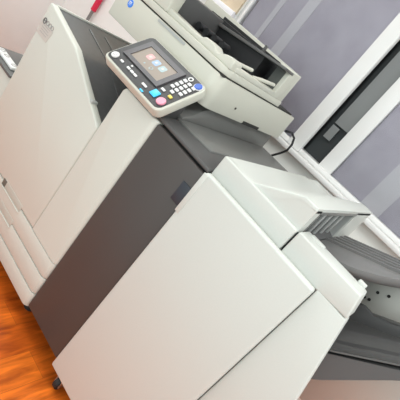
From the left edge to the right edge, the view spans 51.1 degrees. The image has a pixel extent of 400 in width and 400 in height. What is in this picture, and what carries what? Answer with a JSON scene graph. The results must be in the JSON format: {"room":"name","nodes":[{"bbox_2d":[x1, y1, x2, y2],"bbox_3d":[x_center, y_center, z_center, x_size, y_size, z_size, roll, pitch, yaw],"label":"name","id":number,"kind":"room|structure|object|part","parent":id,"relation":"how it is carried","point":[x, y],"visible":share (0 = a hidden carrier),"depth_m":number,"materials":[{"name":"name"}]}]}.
{"room":"back office","nodes":[
{"label":"back office","id":0,"kind":"room"},
{"bbox_2d":[0,0,65,54],"bbox_3d":[-1.246,-1.968,1.772,0.100,2.600,2.620,50,23,24],"label":"wall","id":1,"kind":"structure","parent":0,"point":[20,20],"depth_m":2.90,"materials":[{"name":"white paint"}]},
{"bbox_2d":[0,261,69,399],"bbox_3d":[-0.726,0.381,1.614,4.100,0.050,2.100,50,23,24],"label":"floor","id":2,"kind":"structure","parent":0,"point":[27,371],"depth_m":1.44,"materials":[{"name":"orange wood"}]},
{"bbox_2d":[0,47,22,97],"bbox_3d":[-0.801,-0.337,2.008,0.246,0.615,0.625,50,23,24],"label":"base cabinet","id":3,"kind":"object","parent":2,"relation":"on","point":[6,73],"depth_m":1.65,"materials":[{"name":"beige plastic"}]},
{"bbox_3d":[-0.771,-0.565,1.675,0.157,0.015,0.036,50,23,24],"label":"power strip","id":4,"kind":"part","parent":3,"relation":"part of","materials":[{"name":"white plastic"}]},
{"bbox_3d":[-0.630,-0.543,1.907,0.246,0.012,0.625,50,23,24],"label":"plate","id":5,"kind":"part","parent":3,"relation":"part of","materials":[{"name":"plastic"}]},
{"bbox_2d":[86,0,102,20],"bbox_3d":[-0.811,-1.128,2.835,0.050,1.160,0.038,50,23,24],"label":"pole","id":6,"kind":"object","parent":2,"relation":"on","point":[95,6],"visible":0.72,"depth_m":2.76,"materials":[{"name":"red plastic"}]},
{"bbox_2d":[0,0,300,356],"bbox_3d":[-0.225,-0.180,1.679,0.912,1.310,0.771,50,23,24],"label":"photocopier","id":7,"kind":"object","parent":2,"relation":"on","point":[103,135],"visible":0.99,"depth_m":1.39,"materials":[{"name":"beige plastic"}]},
{"bbox_3d":[-0.742,0.035,1.587,0.160,0.031,0.013,50,23,24],"label":"drawer handle","id":8,"kind":"part","parent":7,"relation":"part of","materials":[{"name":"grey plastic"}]},
{"bbox_3d":[-0.697,-0.020,1.560,0.160,0.031,0.013,50,23,24],"label":"drawer handle","id":9,"kind":"part","parent":7,"relation":"part of","materials":[{"name":"grey plastic"}]},
{"bbox_3d":[-0.800,0.122,1.632,0.686,0.064,0.030,50,23,24],"label":"paper drawer","id":10,"kind":"part","parent":7,"relation":"part of","materials":[{"name":"beige plastic"}]},
{"bbox_3d":[-0.756,0.069,1.606,0.686,0.076,0.030,50,23,24],"label":"paper drawer","id":11,"kind":"part","parent":7,"relation":"part of","materials":[{"name":"beige plastic"}]},
{"bbox_3d":[-0.710,0.012,1.578,0.686,0.072,0.030,50,23,24],"label":"paper drawer","id":12,"kind":"part","parent":7,"relation":"part of","materials":[{"name":"beige plastic"}]},
{"bbox_3d":[-0.552,-0.299,1.491,0.509,0.619,0.030,50,23,24],"label":"door","id":13,"kind":"part","parent":7,"relation":"part of","materials":[{"name":"beige plastic"}]},
{"bbox_2d":[59,8,129,122],"bbox_3d":[-0.245,-0.425,1.712,0.506,0.216,0.676,50,23,24],"label":"tray","id":14,"kind":"object","parent":7,"relation":"on","point":[93,42],"depth_m":1.50,"materials":[{"name":"grey plastic"}]},
{"bbox_3d":[-0.296,0.155,1.309,0.224,0.828,0.022,50,23,24],"label":"panel","id":15,"kind":"part","parent":7,"relation":"part of","materials":[{"name":"grey plastic"}]},
{"bbox_3d":[-0.138,-0.413,1.264,0.184,0.074,0.083,50,23,24],"label":"screen frame","id":16,"kind":"part","parent":7,"relation":"part of","materials":[{"name":"grey plastic"}]},
{"bbox_3d":[-0.135,-0.387,1.250,0.283,0.114,0.128,50,23,24],"label":"plate","id":17,"kind":"part","parent":7,"relation":"part of","materials":[{"name":"grey plastic"}]},
{"bbox_3d":[-0.137,-0.377,1.263,0.296,0.141,0.154,50,23,24],"label":"control panel","id":18,"kind":"part","parent":7,"relation":"part of","materials":[{"name":"beige plastic"}]},
{"bbox_3d":[-0.096,-0.326,1.264,0.075,0.138,0.138,50,23,24],"label":"panel arm","id":19,"kind":"part","parent":7,"relation":"part of","materials":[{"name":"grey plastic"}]},
{"bbox_2d":[241,121,258,129],"bbox_3d":[0.181,-0.282,1.552,0.023,0.012,0.130,50,23,24],"label":"vent","id":20,"kind":"object","parent":7,"relation":"attached to","point":[248,124],"depth_m":1.55,"materials":[{"name":"grey plastic"}]},
{"bbox_2d":[218,22,293,75],"bbox_3d":[0.146,-0.603,1.560,0.512,0.054,0.070,50,23,24],"label":"document tray","id":21,"kind":"object","parent":7,"relation":"on","point":[256,57],"depth_m":1.52,"materials":[{"name":"plastic"}]},
{"bbox_2d":[271,130,294,155],"bbox_3d":[0.075,0.084,1.986,0.078,1.063,0.061,28,24,-29],"label":"cable","id":22,"kind":"object","parent":7,"relation":"attached to","point":[286,131],"visible":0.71,"depth_m":1.81,"materials":[{"name":"black plastic"}]},
{"bbox_2d":[52,156,399,399],"bbox_3d":[0.277,0.501,1.371,0.876,1.146,0.810,50,23,24],"label":"printer finisher unit","id":23,"kind":"object","parent":2,"relation":"on","point":[256,286],"visible":1,"depth_m":1.08,"materials":[{"name":"white plastic"}]},
{"bbox_3d":[0.259,0.068,1.021,0.006,0.096,0.010,50,23,24],"label":"exit frame","id":24,"kind":"part","parent":23,"relation":"part of","materials":[{"name":"grey plastic"}]},
{"bbox_3d":[0.390,0.039,1.158,0.006,0.009,0.380,50,23,24],"label":"exit frame","id":25,"kind":"part","parent":23,"relation":"part of","materials":[{"name":"grey plastic"}]},
{"bbox_3d":[0.548,0.469,1.450,0.538,0.660,0.015,50,23,24],"label":"plate","id":26,"kind":"part","parent":23,"relation":"part of","materials":[{"name":"grey plastic"}]},
{"bbox_2d":[311,303,399,380],"bbox_3d":[0.485,0.434,1.180,0.560,0.447,0.490,50,23,24],"label":"tray","id":27,"kind":"object","parent":23,"relation":"on","point":[367,348],"depth_m":1.12,"materials":[{"name":"grey plastic"}]},
{"bbox_2d":[321,235,399,288],"bbox_3d":[0.539,0.191,1.153,0.380,0.234,0.485,50,23,24],"label":"tray","id":28,"kind":"object","parent":23,"relation":"on","point":[364,262],"depth_m":1.17,"materials":[{"name":"grey plastic"}]},
{"bbox_2d":[62,0,249,43],"bbox_3d":[1.027,-0.049,1.704,5.300,2.600,0.120,50,23,24],"label":"wall","id":29,"kind":"structure","parent":0,"point":[101,17],"depth_m":2.77,"materials":[{"name":"white paint"}]},
{"bbox_2d":[213,0,246,17],"bbox_3d":[0.189,-1.423,2.220,0.620,0.688,0.030,50,23,24],"label":"notice board","id":30,"kind":"object","parent":29,"relation":"attached to","point":[232,7],"visible":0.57,"depth_m":2.21,"materials":[{"name":"white"}]},
{"bbox_2d":[236,0,399,246],"bbox_3d":[1.357,-0.104,1.468,3.190,1.260,0.102,50,23,24],"label":"window","id":31,"kind":"structure","parent":29,"relation":"in","point":[333,46],"depth_m":1.92,"materials":[{"name":"white glass"}]},
{"bbox_3d":[0.615,-0.921,1.946,0.735,1.208,0.035,50,23,24],"label":"sash","id":32,"kind":"part","parent":31,"relation":"part of","materials":[{"name":"white plastic"}]},
{"bbox_2d":[242,0,399,136],"bbox_3d":[0.611,-0.945,1.974,0.651,1.178,0.004,50,23,24],"label":"blind","id":33,"kind":"object","parent":31,"relation":"attached to","point":[321,41],"depth_m":2.00,"materials":[{"name":"grey fabric"}]},
{"bbox_3d":[0.618,-0.316,1.966,0.040,0.070,0.005,50,23,24],"label":"gap rail","id":34,"kind":"part","parent":31,"relation":"part of","materials":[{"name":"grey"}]},
{"bbox_2d":[303,40,399,166],"bbox_3d":[1.427,-0.125,1.544,3.400,1.500,0.020,50,23,24],"label":"trim","id":35,"kind":"structure","parent":31,"relation":"attached to","point":[398,42],"depth_m":2.00,"materials":[{"name":"grey"}]},
{"bbox_3d":[1.594,0.206,1.304,2.295,1.208,0.035,50,23,24],"label":"sash","id":36,"kind":"part","parent":31,"relation":"part of","materials":[{"name":"white"}]},
{"bbox_2d":[332,104,399,237],"bbox_3d":[1.615,0.214,1.314,2.178,1.182,0.004,50,23,24],"label":"blind","id":37,"kind":"object","parent":31,"relation":"attached to","point":[371,173],"depth_m":1.85,"materials":[{"name":"grey fabric"}]},
{"bbox_3d":[0.957,-0.693,1.764,0.085,1.000,0.005,50,23,24],"label":"gap pane","id":38,"kind":"part","parent":31,"relation":"part of","materials":[{"name":"grey"}]},
{"bbox_2d":[263,136,399,399],"bbox_3d":[0.685,0.676,1.813,3.190,0.870,0.012,50,23,24],"label":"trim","id":39,"kind":"structure","parent":29,"relation":"attached to","point":[362,233],"depth_m":1.96,"materials":[{"name":"white paint"}]},
{"bbox_2d":[272,136,399,256],"bbox_3d":[0.945,0.356,1.649,3.190,0.022,0.070,50,23,24],"label":"sill","id":40,"kind":"structure","parent":29,"relation":"attached to","point":[377,231],"depth_m":1.87,"materials":[{"name":"white"}]}
]}

